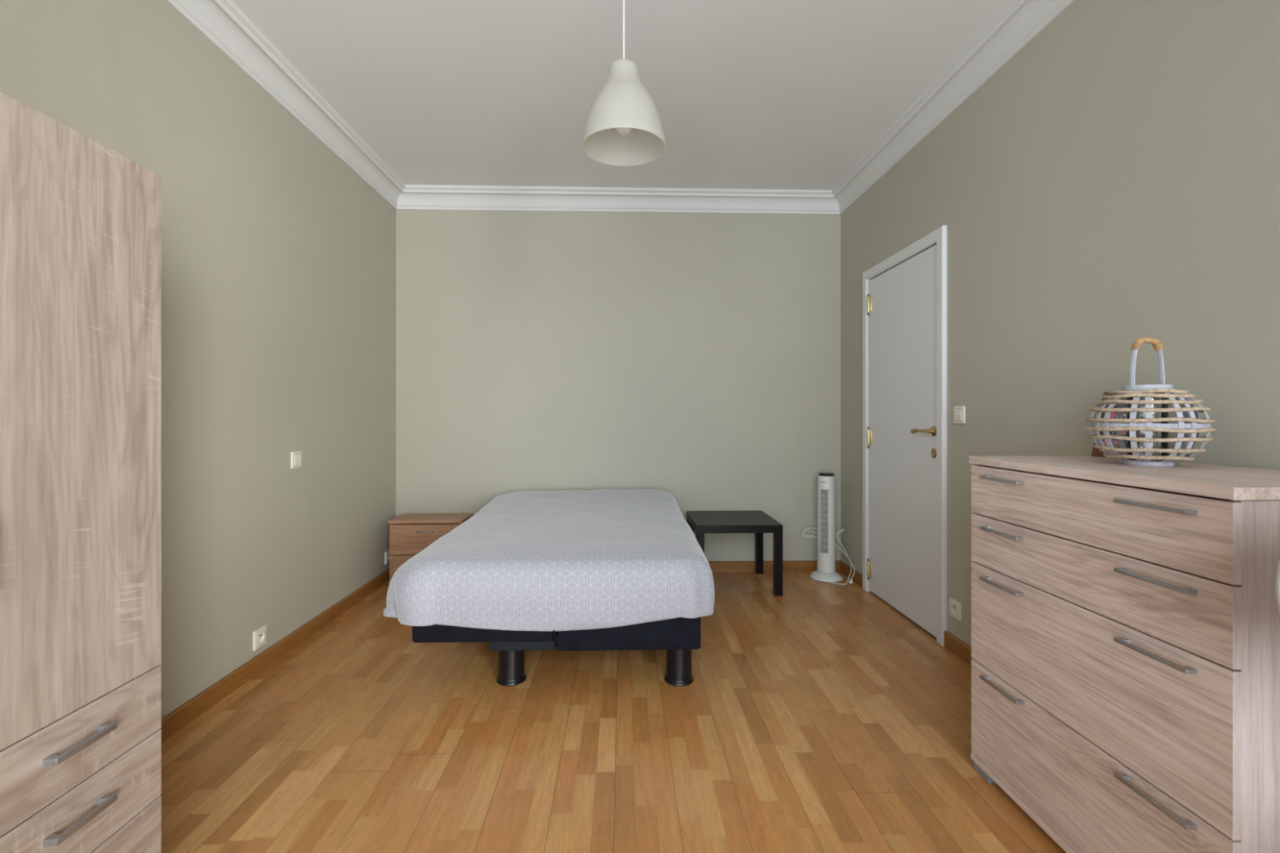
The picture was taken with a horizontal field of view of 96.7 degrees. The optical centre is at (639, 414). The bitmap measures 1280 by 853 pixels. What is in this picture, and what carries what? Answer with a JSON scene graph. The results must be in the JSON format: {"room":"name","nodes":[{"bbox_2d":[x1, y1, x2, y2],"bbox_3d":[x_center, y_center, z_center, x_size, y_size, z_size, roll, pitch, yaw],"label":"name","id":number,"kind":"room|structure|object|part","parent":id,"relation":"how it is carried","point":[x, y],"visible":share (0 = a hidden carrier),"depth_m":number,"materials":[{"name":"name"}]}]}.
{"room":"bedroom","nodes":[
{"label":"bedroom","id":0,"kind":"room"},
{"bbox_2d":[0,0,395,718],"bbox_3d":[-1.734,-0.232,1.446,0.120,2.765,5.540,0,0,-2],"label":"wall","id":1,"kind":"structure","parent":0,"point":[278,260],"depth_m":2.42,"materials":[{"name":"green paint"}]},
{"bbox_2d":[253,625,266,650],"bbox_3d":[-1.701,1.001,2.553,0.016,0.084,0.084,0,0,-2],"label":"wall socket","id":2,"kind":"object","parent":1,"relation":"attached to","point":[260,635],"visible":1,"depth_m":2.55,"materials":[{"name":"white plastic"}]},
{"bbox_2d":[159,568,389,742],"bbox_3d":[-1.667,1.113,1.448,0.015,0.077,5.300,0,0,-2],"label":"baseboard","id":3,"kind":"structure","parent":1,"relation":"attached to","point":[180,717],"depth_m":2.52,"materials":[{"name":"brown wood"}]},
{"bbox_2d":[164,0,404,209],"bbox_3d":[-1.621,-1.545,1.450,0.107,0.138,5.300,0,0,-2],"label":"trim","id":4,"kind":"structure","parent":1,"relation":"attached to","point":[221,22],"depth_m":2.66,"materials":[{"name":"white paint"}]},
{"bbox_2d":[290,451,302,468],"bbox_3d":[-1.710,0.225,2.834,0.016,0.082,0.082,0,0,-2],"label":"light switch","id":5,"kind":"object","parent":1,"relation":"attached to","point":[295,456],"visible":1,"depth_m":2.82,"materials":[{"name":"white plastic"}]},
{"bbox_2d":[384,549,390,564],"bbox_3d":[-1.745,0.986,3.947,0.016,0.084,0.084,0,0,-2],"label":"wall socket","id":6,"kind":"object","parent":1,"relation":"attached to","point":[387,555],"visible":0.81,"depth_m":3.92,"materials":[{"name":"white plastic"}]},
{"bbox_2d":[160,571,1066,852],"bbox_3d":[-0.055,1.201,1.499,3.481,0.100,5.540,0,0,-2],"label":"floor","id":7,"kind":"structure","parent":0,"point":[816,717],"depth_m":1.96,"materials":[{"name":"brown wood"}]},
{"bbox_2d":[0,91,161,852],"bbox_3d":[-1.371,0.288,0.922,0.538,1.725,0.860,0,0,-2],"label":"wardrobe","id":8,"kind":"object","parent":7,"relation":"on","point":[81,219],"visible":1,"depth_m":1.16,"materials":[{"name":"brown wood"}]},
{"bbox_3d":[-1.123,0.814,1.146,0.027,0.013,0.130,0,0,-2],"label":"handle","id":9,"kind":"part","parent":8,"relation":"part of","materials":[{"name":"metal"}]},
{"bbox_3d":[-1.123,0.661,1.146,0.027,0.013,0.130,0,0,-2],"label":"handle","id":10,"kind":"part","parent":8,"relation":"part of","materials":[{"name":"metal"}]},
{"bbox_3d":[-1.146,0.830,1.145,0.018,0.156,0.428,0,0,-2],"label":"drawer","id":11,"kind":"part","parent":8,"relation":"part of","materials":[{"name":"brown wood"}]},
{"bbox_3d":[-1.146,0.673,1.145,0.018,0.150,0.428,0,0,-2],"label":"drawer","id":12,"kind":"part","parent":8,"relation":"part of","materials":[{"name":"brown wood"}]},
{"bbox_3d":[-1.146,0.989,1.145,0.018,0.156,0.428,0,0,-2],"label":"drawer","id":13,"kind":"part","parent":8,"relation":"part of","materials":[{"name":"brown wood"}]},
{"bbox_2d":[387,513,472,582],"bbox_3d":[-1.436,0.927,3.911,0.492,0.448,0.299,0,0,-2],"label":"nightstand","id":14,"kind":"object","parent":7,"relation":"on","point":[410,534],"visible":0.54,"depth_m":3.79,"materials":[{"name":"brown wood"}]},
{"bbox_3d":[-1.433,1.039,3.800,0.470,0.200,0.016,0,0,-2],"label":"drawer","id":15,"kind":"part","parent":14,"relation":"part of","materials":[{"name":"brown wood"}]},
{"bbox_3d":[-1.433,0.834,3.800,0.470,0.201,0.016,0,0,-2],"label":"drawer","id":16,"kind":"part","parent":14,"relation":"part of","materials":[{"name":"brown wood"}]},
{"bbox_3d":[-1.432,0.779,3.778,0.120,0.010,0.032,0,0,-2],"label":"handle","id":17,"kind":"part","parent":14,"relation":"part of","materials":[{"name":"metal"}]},
{"bbox_2d":[412,617,700,686],"bbox_3d":[-0.369,0.883,3.212,1.197,0.535,1.746,0,0,-2],"label":"bed","id":18,"kind":"object","parent":7,"relation":"on","point":[680,636],"visible":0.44,"depth_m":2.37,"materials":[{"name":"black fabric"}]},
{"bbox_3d":[-0.558,1.068,2.470,0.127,0.166,0.127,0,0,-2],"label":"leg","id":19,"kind":"part","parent":18,"relation":"part of","materials":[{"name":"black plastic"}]},
{"bbox_2d":[383,488,714,631],"bbox_3d":[-0.411,0.708,3.203,1.420,0.369,1.790,0,0,-2],"label":"duvet","id":20,"kind":"object","parent":18,"relation":"on","point":[567,560],"visible":1,"depth_m":2.37,"materials":[{"name":"fabric"}]},
{"bbox_3d":[0.169,1.068,2.469,0.127,0.166,0.127,0,0,-2],"label":"leg","id":21,"kind":"part","parent":18,"relation":"part of","materials":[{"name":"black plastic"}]},
{"bbox_2d":[686,510,782,595],"bbox_3d":[0.623,0.926,3.877,0.550,0.450,0.550,0,0,-2],"label":"side table","id":22,"kind":"object","parent":7,"relation":"on","point":[758,522],"visible":0.73,"depth_m":3.66,"materials":[{"name":"black wood"}]},
{"bbox_3d":[0.365,0.951,4.119,0.050,0.400,0.050,0,0,-2],"label":"leg","id":23,"kind":"part","parent":22,"relation":"part of","materials":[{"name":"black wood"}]},
{"bbox_3d":[0.381,0.951,3.619,0.050,0.400,0.050,0,0,-2],"label":"leg","id":24,"kind":"part","parent":22,"relation":"part of","materials":[{"name":"black wood"}]},
{"bbox_3d":[0.865,0.951,4.134,0.050,0.400,0.050,0,0,-2],"label":"leg","id":25,"kind":"part","parent":22,"relation":"part of","materials":[{"name":"black wood"}]},
{"bbox_3d":[0.881,0.951,3.635,0.050,0.400,0.050,0,0,-2],"label":"leg","id":26,"kind":"part","parent":22,"relation":"part of","materials":[{"name":"black wood"}]},
{"bbox_2d":[802,472,854,585],"bbox_3d":[1.328,0.781,3.998,0.373,0.741,0.226,0,0,33],"label":"tower fan","id":27,"kind":"object","parent":7,"relation":"on","point":[826,557],"visible":1,"depth_m":3.96,"materials":[{"name":"white plastic"}]},
{"bbox_2d":[819,488,828,553],"bbox_3d":[1.282,0.742,3.962,0.061,0.442,0.015,0,0,33],"label":"grille","id":28,"kind":"object","parent":27,"relation":"attached to","point":[824,493],"depth_m":3.96,"materials":[{"name":"white plastic"}]},
{"bbox_3d":[1.311,0.983,3.967,0.319,0.339,0.224,0,0,8],"label":"power cord","id":29,"kind":"part","parent":27,"relation":"part of","materials":[{"name":"white plastic"}]},
{"bbox_2d":[968,455,1279,852],"bbox_3d":[1.312,0.643,1.467,0.483,1.016,0.808,0,0,-2],"label":"dresser","id":30,"kind":"object","parent":7,"relation":"on","point":[1126,618],"visible":1,"depth_m":1.28,"materials":[{"name":"brown wood"}]},
{"bbox_3d":[1.075,0.818,1.695,0.024,0.008,0.166,0,0,-2],"label":"handle","id":31,"kind":"part","parent":30,"relation":"part of","materials":[{"name":"metal"}]},
{"bbox_3d":[1.075,0.510,1.695,0.024,0.008,0.166,0,0,-2],"label":"handle","id":32,"kind":"part","parent":30,"relation":"part of","materials":[{"name":"metal"}]},
{"bbox_3d":[1.075,0.352,1.695,0.024,0.008,0.166,0,0,-2],"label":"handle","id":33,"kind":"part","parent":30,"relation":"part of","materials":[{"name":"metal"}]},
{"bbox_3d":[1.075,0.194,1.695,0.024,0.008,0.166,0,0,-2],"label":"handle","id":34,"kind":"part","parent":30,"relation":"part of","materials":[{"name":"metal"}]},
{"bbox_3d":[1.103,1.115,1.460,0.019,0.019,0.800,0,0,-2],"label":"rail","id":35,"kind":"part","parent":30,"relation":"part of","materials":[{"name":"brown wood"}]},
{"bbox_3d":[1.103,0.951,1.460,0.018,0.303,0.798,0,0,-2],"label":"drawer","id":36,"kind":"part","parent":30,"relation":"part of","materials":[{"name":"brown wood"}]},
{"bbox_3d":[1.103,0.638,1.460,0.018,0.315,0.798,0,0,-2],"label":"drawer","id":37,"kind":"part","parent":30,"relation":"part of","materials":[{"name":"brown wood"}]},
{"bbox_3d":[1.103,0.400,1.460,0.018,0.154,0.798,0,0,-2],"label":"drawer","id":38,"kind":"part","parent":30,"relation":"part of","materials":[{"name":"brown wood"}]},
{"bbox_3d":[1.103,0.241,1.460,0.018,0.154,0.798,0,0,-2],"label":"drawer","id":39,"kind":"part","parent":30,"relation":"part of","materials":[{"name":"brown wood"}]},
{"bbox_2d":[1091,391,1153,458],"bbox_3d":[1.494,0.032,1.763,0.053,0.211,0.170,0,0,-2],"label":"picture frame","id":40,"kind":"object","parent":30,"relation":"on","point":[1095,452],"visible":0.23,"depth_m":1.79,"materials":[{"name":"brown wood"}]},
{"bbox_2d":[1098,399,1142,451],"bbox_3d":[1.494,0.032,1.763,0.040,0.174,0.134,0,0,-2],"label":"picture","id":41,"kind":"object","parent":40,"relation":"attached to","point":[1139,415],"depth_m":1.77},
{"bbox_2d":[1085,337,1216,466],"bbox_3d":[1.367,-0.036,1.534,0.261,0.344,0.262,0,0,36],"label":"lantern","id":42,"kind":"object","parent":30,"relation":"on","point":[1159,395],"visible":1,"depth_m":1.48,"materials":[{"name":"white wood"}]},
{"bbox_3d":[1.367,-0.137,1.534,0.105,0.132,0.013,0,0,-11],"label":"handle","id":43,"kind":"part","parent":42,"relation":"part of","materials":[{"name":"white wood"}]},
{"bbox_2d":[1126,393,1168,461],"bbox_3d":[1.367,0.034,1.534,0.085,0.176,0.085,0,0,42],"label":"candle holder","id":44,"kind":"object","parent":42,"relation":"on","point":[1163,415],"depth_m":1.50,"materials":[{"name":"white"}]},
{"bbox_3d":[1.090,0.818,1.210,0.024,0.008,0.166,0,0,-2],"label":"handle","id":45,"kind":"part","parent":30,"relation":"part of","materials":[{"name":"metal"}]},
{"bbox_3d":[1.090,0.510,1.210,0.024,0.008,0.166,0,0,-2],"label":"handle","id":46,"kind":"part","parent":30,"relation":"part of","materials":[{"name":"metal"}]},
{"bbox_3d":[1.090,0.352,1.210,0.024,0.008,0.166,0,0,-2],"label":"handle","id":47,"kind":"part","parent":30,"relation":"part of","materials":[{"name":"metal"}]},
{"bbox_3d":[1.090,0.194,1.210,0.024,0.008,0.166,0,0,-2],"label":"handle","id":48,"kind":"part","parent":30,"relation":"part of","materials":[{"name":"metal"}]},
{"bbox_2d":[1275,560,1279,614],"bbox_3d":[1.136,0.631,0.611,0.464,1.043,0.472,0,0,-2],"label":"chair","id":49,"kind":"object","parent":7,"relation":"on","point":[1277,575],"visible":1,"depth_m":0.81,"materials":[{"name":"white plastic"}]},
{"bbox_2d":[395,209,840,561],"bbox_3d":[-0.140,-0.232,4.208,3.241,2.765,0.120,0,0,-2],"label":"wall","id":50,"kind":"structure","parent":0,"point":[694,357],"depth_m":4.15,"materials":[{"name":"green paint"}]},
{"bbox_2d":[396,184,839,214],"bbox_3d":[-0.137,-1.545,4.094,3.241,0.138,0.107,0,0,-2],"label":"trim","id":51,"kind":"structure","parent":50,"relation":"attached to","point":[413,197],"depth_m":4.10,"materials":[{"name":"white paint"}]},
{"bbox_2d":[708,560,839,572],"bbox_3d":[-0.138,1.113,4.140,3.241,0.077,0.015,0,0,-2],"label":"baseboard","id":52,"kind":"structure","parent":50,"relation":"attached to","point":[716,566],"depth_m":4.17,"materials":[{"name":"brown wood"}]},
{"bbox_2d":[231,0,1008,190],"bbox_3d":[-0.055,-1.664,1.499,3.481,0.100,5.540,0,0,-2],"label":"ceiling","id":53,"kind":"structure","parent":0,"point":[746,94],"depth_m":2.70,"materials":[{"name":"paint"}]},
{"bbox_2d":[581,0,666,166],"bbox_3d":[-0.057,-1.272,1.984,0.294,0.684,0.294,0,0,-11],"label":"pendant lamp","id":54,"kind":"object","parent":53,"relation":"hanging from","point":[624,127],"visible":1,"depth_m":1.93,"materials":[{"name":"grey plastic"}]},
{"bbox_3d":[-0.057,-1.077,1.984,0.294,0.295,0.294,0,0,-2],"label":"lamp shade","id":55,"kind":"part","parent":54,"relation":"part of","materials":[{"name":"grey plastic"}]},
{"bbox_3d":[-0.057,-1.406,1.984,0.005,0.376,0.005,0,0,-17],"label":"cord","id":56,"kind":"part","parent":54,"relation":"part of","materials":[{"name":"white plastic"}]},
{"bbox_3d":[-0.057,-1.029,1.984,0.060,0.102,0.060,0,0,-2],"label":"bulb","id":57,"kind":"part","parent":54,"relation":"part of","materials":[{"name":"white glass"}]},
{"bbox_2d":[840,0,1279,646],"bbox_3d":[1.625,-0.232,1.552,0.120,2.765,5.540,0,0,-2],"label":"wall","id":58,"kind":"structure","parent":0,"point":[1115,183],"depth_m":1.94,"materials":[{"name":"green paint"}]},
{"bbox_2d":[862,225,946,646],"bbox_3d":[1.536,0.105,3.300,0.188,2.092,0.944,0,0,-2],"label":"door","id":59,"kind":"structure","parent":58,"relation":"in","point":[904,307],"depth_m":3.22,"materials":[{"name":"white paint"}]},
{"bbox_3d":[1.481,0.085,2.975,0.058,0.052,0.156,0,0,-2],"label":"handle","id":60,"kind":"part","parent":59,"relation":"part of","materials":[{"name":"gold metal"}]},
{"bbox_2d":[839,560,973,666],"bbox_3d":[1.557,1.113,1.550,0.015,0.077,5.300,0,0,-2],"label":"baseboard","id":61,"kind":"structure","parent":58,"relation":"attached to","point":[958,647],"depth_m":2.77,"materials":[{"name":"brown wood"}]},
{"bbox_2d":[831,0,1075,214],"bbox_3d":[1.512,-1.545,1.548,0.107,0.138,5.300,0,0,-2],"label":"trim","id":62,"kind":"structure","parent":58,"relation":"attached to","point":[1018,22],"depth_m":2.67,"materials":[{"name":"white paint"}]},
{"bbox_2d":[949,597,960,621],"bbox_3d":[1.519,0.941,2.749,0.016,0.084,0.084,0,0,-2],"label":"wall socket","id":63,"kind":"object","parent":58,"relation":"attached to","point":[954,606],"visible":1,"depth_m":2.74,"materials":[{"name":"white plastic"}]},
{"bbox_2d":[953,406,965,423],"bbox_3d":[1.520,0.001,2.712,0.016,0.082,0.082,0,0,-2],"label":"light switch","id":64,"kind":"object","parent":58,"relation":"attached to","point":[959,412],"visible":1,"depth_m":2.70,"materials":[{"name":"white plastic"}]}
]}

